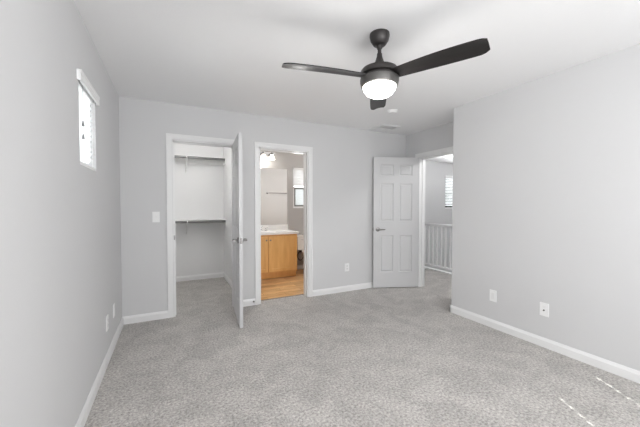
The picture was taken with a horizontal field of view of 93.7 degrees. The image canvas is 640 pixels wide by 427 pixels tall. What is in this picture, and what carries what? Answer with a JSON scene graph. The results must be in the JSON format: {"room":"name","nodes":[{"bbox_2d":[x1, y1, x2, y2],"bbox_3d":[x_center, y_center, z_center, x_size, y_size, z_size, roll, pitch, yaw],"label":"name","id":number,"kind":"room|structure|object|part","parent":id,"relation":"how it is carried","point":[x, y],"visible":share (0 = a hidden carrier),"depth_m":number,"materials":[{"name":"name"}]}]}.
{"room":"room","nodes":[
{"label":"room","id":0,"kind":"room"},
{"bbox_2d":[0,0,121,426],"bbox_3d":[-1.461,0.015,1.730,0.120,2.440,7.040,-1,2,-27],"label":"wall","id":1,"kind":"structure","parent":0,"point":[61,272],"depth_m":1.35,"materials":[{"name":"paint"}]},
{"bbox_2d":[77,69,99,169],"bbox_3d":[-1.535,-0.573,1.958,0.082,0.541,0.510,-1,2,-27],"label":"window blind","id":2,"kind":"object","parent":1,"relation":"attached to","point":[88,95],"visible":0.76,"depth_m":1.98,"materials":[{"name":"white plastic"}]},
{"bbox_3d":[-1.547,-0.311,1.958,0.044,0.018,0.428,-1,2,-27],"label":"rail","id":3,"kind":"part","parent":2,"relation":"part of","materials":[{"name":"white plastic"}]},
{"bbox_3d":[-1.587,-0.557,2.090,0.002,0.475,0.002,-1,2,-27],"label":"ladder cord","id":4,"kind":"part","parent":2,"relation":"part of","materials":[{"name":"white fabric"}]},
{"bbox_2d":[75,317,123,426],"bbox_3d":[-1.003,1.211,0.994,0.014,0.085,5.020,-1,2,-27],"label":"baseboard","id":5,"kind":"structure","parent":1,"relation":"attached to","point":[82,419],"depth_m":2.09,"materials":[{"name":"white wood"}]},
{"bbox_2d":[106,315,108,331],"bbox_3d":[-1.743,0.897,2.461,0.008,0.118,0.072,-1,2,-27],"label":"wall outlet","id":6,"kind":"object","parent":1,"relation":"attached to","point":[107,316],"visible":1,"depth_m":2.45,"materials":[{"name":"white plastic"}]},
{"bbox_2d":[223,147,231,280],"bbox_3d":[-1.314,-0.059,4.676,0.108,2.440,1.660,-1,2,-27],"label":"wall","id":7,"kind":"structure","parent":0,"point":[226,151],"depth_m":5.00,"materials":[{"name":"white paint"}]},
{"bbox_2d":[224,273,231,287],"bbox_3d":[-1.366,1.119,4.673,0.014,0.085,1.648,-1,2,-27],"label":"baseboard","id":8,"kind":"structure","parent":7,"relation":"attached to","point":[226,277],"depth_m":4.97,"materials":[{"name":"white wood"}]},
{"bbox_2d":[174,143,303,276],"bbox_3d":[-1.345,-0.083,5.649,3.593,2.440,0.132,-1,2,-27],"label":"wall","id":9,"kind":"structure","parent":0,"point":[199,192],"depth_m":5.24,"materials":[{"name":"white paint"}]},
{"bbox_2d":[176,272,223,281],"bbox_3d":[-2.317,1.108,5.111,1.323,0.085,0.014,-1,2,-27],"label":"baseboard","id":10,"kind":"structure","parent":9,"relation":"attached to","point":[211,275],"depth_m":5.21,"materials":[{"name":"white wood"}]},
{"bbox_2d":[175,154,225,172],"bbox_3d":[-2.250,-0.811,4.929,1.323,0.262,0.312,-1,2,-27],"label":"closet shelf","id":11,"kind":"object","parent":9,"relation":"attached to","point":[184,159],"visible":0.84,"depth_m":5.07,"materials":[{"name":"white wood"}]},
{"bbox_3d":[-2.192,-0.907,4.812,1.287,0.038,0.038,-1,2,-27],"label":"rod","id":12,"kind":"part","parent":11,"relation":"part of","materials":[{"name":"silver metal"}]},
{"bbox_2d":[175,219,226,234],"bbox_3d":[-2.250,0.233,4.956,1.323,0.262,0.312,-1,2,-27],"label":"closet shelf","id":13,"kind":"object","parent":9,"relation":"attached to","point":[178,222],"visible":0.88,"depth_m":5.03,"materials":[{"name":"white wood"}]},
{"bbox_3d":[-2.192,0.137,4.838,1.287,0.038,0.038,-1,2,-27],"label":"rod","id":14,"kind":"part","parent":13,"relation":"part of","materials":[{"name":"silver metal"}]},
{"bbox_2d":[260,151,274,159],"bbox_3d":[-1.133,-1.089,5.571,0.640,0.155,0.175,-1,2,-27],"label":"vanity light","id":15,"kind":"object","parent":9,"relation":"attached to","point":[264,154],"visible":0.54,"depth_m":5.63,"materials":[{"name":"white glass"}]},
{"bbox_3d":[-1.166,-1.133,5.637,0.640,0.070,0.025,-1,2,-27],"label":"plate","id":16,"kind":"part","parent":15,"relation":"part of","materials":[{"name":"silver metal"}]},
{"bbox_2d":[260,168,286,224],"bbox_3d":[-1.133,-0.322,5.684,1.087,1.085,0.006,-1,2,-27],"label":"wall mirror","id":17,"kind":"object","parent":9,"relation":"attached to","point":[273,182],"visible":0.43,"depth_m":5.80,"materials":[{"name":"clear glass"}]},
{"bbox_2d":[261,224,287,229],"bbox_3d":[-1.131,0.272,5.692,1.103,0.102,0.019,-1,2,-27],"label":"backsplash","id":18,"kind":"structure","parent":9,"relation":"attached to","point":[284,226],"depth_m":5.83,"materials":[{"name":"stone"}]},
{"bbox_2d":[293,167,302,207],"bbox_3d":[-0.268,-0.519,6.172,0.650,0.815,0.040,-1,2,-27],"label":"window","id":19,"kind":"structure","parent":9,"relation":"in","point":[297,192],"depth_m":6.09,"materials":[{"name":"white glass"}]},
{"bbox_2d":[293,168,302,187],"bbox_3d":[-0.248,-0.717,6.126,0.632,0.402,0.054,-1,2,-27],"label":"window blind","id":20,"kind":"object","parent":19,"relation":"attached to","point":[298,172],"visible":0.39,"depth_m":6.02,"materials":[{"name":"white plastic"}]},
{"bbox_3d":[-0.272,-0.336,6.183,0.524,0.322,0.004,-1,2,-27],"label":"frosted pane","id":21,"kind":"part","parent":19,"relation":"part of","materials":[{"name":"white glass"}]},
{"bbox_2d":[119,96,405,316],"bbox_3d":[-0.382,-0.046,4.147,3.973,2.440,0.120,-1,2,-27],"label":"wall","id":22,"kind":"structure","parent":0,"point":[342,156],"depth_m":3.81,"materials":[{"name":"paint"}]},
{"bbox_2d":[123,310,167,324],"bbox_3d":[-1.931,1.153,3.327,0.441,0.085,0.014,-1,2,-27],"label":"baseboard","id":23,"kind":"structure","parent":22,"relation":"attached to","point":[145,317],"depth_m":3.32,"materials":[{"name":"white wood"}]},
{"bbox_2d":[152,212,159,221],"bbox_3d":[-1.830,0.039,3.348,0.072,0.118,0.018,-1,2,-27],"label":"light switch","id":24,"kind":"object","parent":22,"relation":"attached to","point":[155,215],"visible":1,"depth_m":3.35,"materials":[{"name":"white plastic"}]},
{"bbox_2d":[166,133,233,317],"bbox_3d":[-1.399,0.139,3.643,0.816,2.097,0.156,-1,2,-27],"label":"trim","id":25,"kind":"structure","parent":22,"relation":"attached to","point":[170,138],"depth_m":3.43,"materials":[{"name":"white wood"}]},
{"bbox_2d":[232,132,246,327],"bbox_3d":[-0.937,0.172,3.402,0.155,2.015,0.696,-1,2,-21],"label":"door","id":26,"kind":"structure","parent":22,"relation":"in","point":[237,239],"depth_m":3.18,"materials":[{"name":"white painted wood"},{"name":"brushed nickel"}]},
{"bbox_2d":[243,298,255,306],"bbox_3d":[-0.919,1.140,3.833,0.189,0.085,0.014,-1,2,-27],"label":"baseboard","id":27,"kind":"structure","parent":22,"relation":"attached to","point":[248,302],"depth_m":3.83,"materials":[{"name":"white wood"}]},
{"bbox_2d":[261,294,303,300],"bbox_3d":[-0.535,1.173,4.187,0.662,0.006,0.023,-1,2,-27],"label":"trim","id":28,"kind":"structure","parent":22,"relation":"attached to","point":[300,294],"depth_m":4.18,"materials":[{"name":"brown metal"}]},
{"bbox_2d":[254,142,312,304],"bbox_3d":[-0.503,0.127,4.096,0.814,2.097,0.164,-1,2,-27],"label":"trim","id":29,"kind":"structure","parent":22,"relation":"attached to","point":[307,152],"depth_m":4.17,"materials":[{"name":"white wood"}]},
{"bbox_2d":[313,282,372,295],"bbox_3d":[0.659,1.120,4.622,1.713,0.085,0.014,-1,2,-27],"label":"baseboard","id":30,"kind":"structure","parent":22,"relation":"attached to","point":[326,291],"depth_m":4.45,"materials":[{"name":"white wood"}]},
{"bbox_2d":[345,263,348,270],"bbox_3d":[0.404,0.806,4.490,0.072,0.118,0.008,-1,2,-27],"label":"wall outlet","id":31,"kind":"object","parent":22,"relation":"attached to","point":[346,264],"visible":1,"depth_m":4.49,"materials":[{"name":"white plastic"}]},
{"bbox_2d":[74,0,639,162],"bbox_3d":[2.405,-1.304,3.687,8.813,0.100,7.140,-1,2,-27],"label":"ceiling","id":32,"kind":"structure","parent":0,"point":[225,55],"depth_m":2.21,"materials":[{"name":"white paint"}]},
{"bbox_2d":[369,124,399,131],"bbox_3d":[0.962,-1.268,4.464,0.320,0.012,0.330,-1,2,-27],"label":"ceiling vent","id":33,"kind":"object","parent":32,"relation":"in","point":[383,127],"visible":1,"depth_m":4.46,"materials":[{"name":"white metal"}]},
{"bbox_2d":[282,28,489,109],"bbox_3d":[0.320,-0.998,1.955,1.086,0.426,1.171,-1,2,-27],"label":"ceiling fan","id":34,"kind":"object","parent":32,"relation":"hanging from","point":[379,79],"visible":1,"depth_m":1.92,"materials":[{"name":"grey metal"}]},
{"bbox_3d":[0.044,-0.925,1.933,0.568,0.017,0.135,0,13,-16],"label":"blade","id":35,"kind":"part","parent":34,"relation":"part of","materials":[{"name":"grey wood"}]},
{"bbox_3d":[0.467,-0.937,2.406,0.135,0.017,0.568,-12,-1,10],"label":"blade","id":36,"kind":"part","parent":34,"relation":"part of","materials":[{"name":"grey wood"}]},
{"bbox_3d":[0.403,-0.827,2.040,0.224,0.080,0.224,-1,2,-27],"label":"globe","id":37,"kind":"part","parent":34,"relation":"part of","materials":[{"name":"white glass"}]},
{"bbox_3d":[0.695,-0.922,1.803,0.568,0.017,0.135,1,-10,39],"label":"blade","id":38,"kind":"part","parent":34,"relation":"part of","materials":[{"name":"grey wood"}]},
{"bbox_2d":[387,109,397,113],"bbox_3d":[0.883,-1.237,3.660,0.128,0.033,0.128,-1,2,-27],"label":"smoke detector","id":39,"kind":"object","parent":32,"relation":"attached to","point":[391,111],"visible":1,"depth_m":3.63,"materials":[{"name":"white plastic"}]},
{"bbox_2d":[84,269,639,426],"bbox_3d":[0.857,1.254,2.977,5.353,0.100,7.140,-1,2,-27],"label":"floor","id":40,"kind":"structure","parent":0,"point":[386,356],"depth_m":2.33,"materials":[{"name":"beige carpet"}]},
{"bbox_2d":[261,234,296,278],"bbox_3d":[-1.008,0.755,5.432,1.082,0.775,0.578,-1,2,-27],"label":"vanity cabinet","id":41,"kind":"object","parent":40,"relation":"on","point":[278,252],"visible":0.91,"depth_m":5.30,"materials":[{"name":"brown wood"}]},
{"bbox_3d":[-1.134,0.715,5.087,0.511,0.617,0.019,-1,2,-27],"label":"door","id":42,"kind":"part","parent":41,"relation":"part of","materials":[{"name":"brown wood"}]},
{"bbox_2d":[261,224,298,234],"bbox_3d":[-1.006,0.358,5.444,1.103,0.260,0.579,-1,2,-27],"label":"countertop","id":43,"kind":"structure","parent":41,"relation":"on","point":[272,229],"depth_m":5.70,"materials":[{"name":"stone"}]},
{"bbox_3d":[-0.658,0.709,5.325,0.523,0.617,0.019,-1,2,-27],"label":"door","id":44,"kind":"part","parent":41,"relation":"part of","materials":[{"name":"brown wood"}]},
{"bbox_2d":[297,234,303,260],"bbox_3d":[-0.170,0.783,5.795,0.464,0.709,0.730,-1,2,-27],"label":"toilet","id":45,"kind":"object","parent":40,"relation":"on","point":[300,239],"visible":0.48,"depth_m":5.86,"materials":[{"name":"white ceramic"}]},
{"bbox_3d":[-0.282,0.580,6.013,0.430,0.255,0.190,-1,2,-27],"label":"tank","id":46,"kind":"part","parent":45,"relation":"part of","materials":[{"name":"white ceramic"}]},
{"bbox_2d":[425,223,451,274],"bbox_3d":[2.399,0.672,5.746,0.105,0.925,3.300,-1,2,-27],"label":"stair railing","id":47,"kind":"object","parent":40,"relation":"on","point":[426,224],"visible":0.24,"depth_m":5.85,"materials":[{"name":"white wood"}]},
{"bbox_3d":[2.393,0.235,5.732,0.064,0.050,3.300,-1,2,-27],"label":"rail","id":48,"kind":"part","parent":47,"relation":"part of","materials":[{"name":"white wood"}]},
{"bbox_3d":[2.393,1.045,5.752,0.050,0.030,3.300,-1,2,-27],"label":"rail","id":49,"kind":"part","parent":47,"relation":"part of","materials":[{"name":"white wood"}]},
{"bbox_2d":[406,122,452,157],"bbox_3d":[1.377,-0.072,5.205,0.120,2.440,3.320,-1,2,-27],"label":"wall","id":50,"kind":"structure","parent":0,"point":[439,137],"depth_m":4.49,"materials":[{"name":"paint"}]},
{"bbox_2d":[373,157,418,287],"bbox_3d":[1.180,0.141,4.666,0.736,2.015,0.155,0,1,-5],"label":"door","id":51,"kind":"structure","parent":50,"relation":"in","point":[395,179],"depth_m":4.65,"materials":[{"name":"white painted wood"},{"name":"brushed nickel"}]},
{"bbox_2d":[415,146,452,286],"bbox_3d":[1.771,0.119,4.423,0.156,2.097,0.864,-1,2,-27],"label":"trim","id":52,"kind":"structure","parent":50,"relation":"attached to","point":[421,234],"depth_m":4.73,"materials":[{"name":"white wood"}]},
{"bbox_2d":[425,161,452,271],"bbox_3d":[2.665,0.564,7.789,4.480,3.840,0.120,-1,2,-27],"label":"wall","id":53,"kind":"structure","parent":0,"point":[435,172],"depth_m":7.92,"materials":[{"name":"paint"}]},
{"bbox_2d":[445,178,452,208],"bbox_3d":[3.685,-0.569,8.271,0.800,0.880,0.040,-1,2,-27],"label":"window","id":54,"kind":"structure","parent":53,"relation":"in","point":[451,178],"depth_m":8.19,"materials":[{"name":"white glass"}]},
{"bbox_2d":[445,175,452,207],"bbox_3d":[3.709,-0.587,8.222,0.850,0.866,0.082,-1,2,-27],"label":"window blind","id":55,"kind":"object","parent":54,"relation":"attached to","point":[446,176],"visible":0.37,"depth_m":8.12,"materials":[{"name":"white plastic"}]},
{"bbox_2d":[451,44,639,370],"bbox_3d":[2.464,0.009,1.960,0.120,2.440,3.700,-1,2,-27],"label":"wall","id":56,"kind":"structure","parent":0,"point":[546,202],"depth_m":2.60,"materials":[{"name":"paint"}]},
{"bbox_2d":[490,289,496,301],"bbox_3d":[1.811,0.862,3.142,0.010,0.118,0.072,-1,2,-27],"label":"wall outlet","id":57,"kind":"object","parent":56,"relation":"attached to","point":[493,294],"visible":1,"depth_m":3.13,"materials":[{"name":"white plastic"}]},
{"bbox_2d":[539,302,548,316],"bbox_3d":[2.022,0.869,2.711,0.018,0.118,0.072,-1,2,-27],"label":"cable jack","id":58,"kind":"object","parent":56,"relation":"attached to","point":[544,308],"visible":1,"depth_m":2.71,"materials":[{"name":"white plastic"}]},
{"bbox_2d":[450,305,639,383],"bbox_3d":[2.401,1.187,1.965,0.014,0.085,3.714,-1,2,-27],"label":"baseboard","id":59,"kind":"structure","parent":56,"relation":"attached to","point":[631,374],"depth_m":2.62,"materials":[{"name":"white wood"}]}
]}

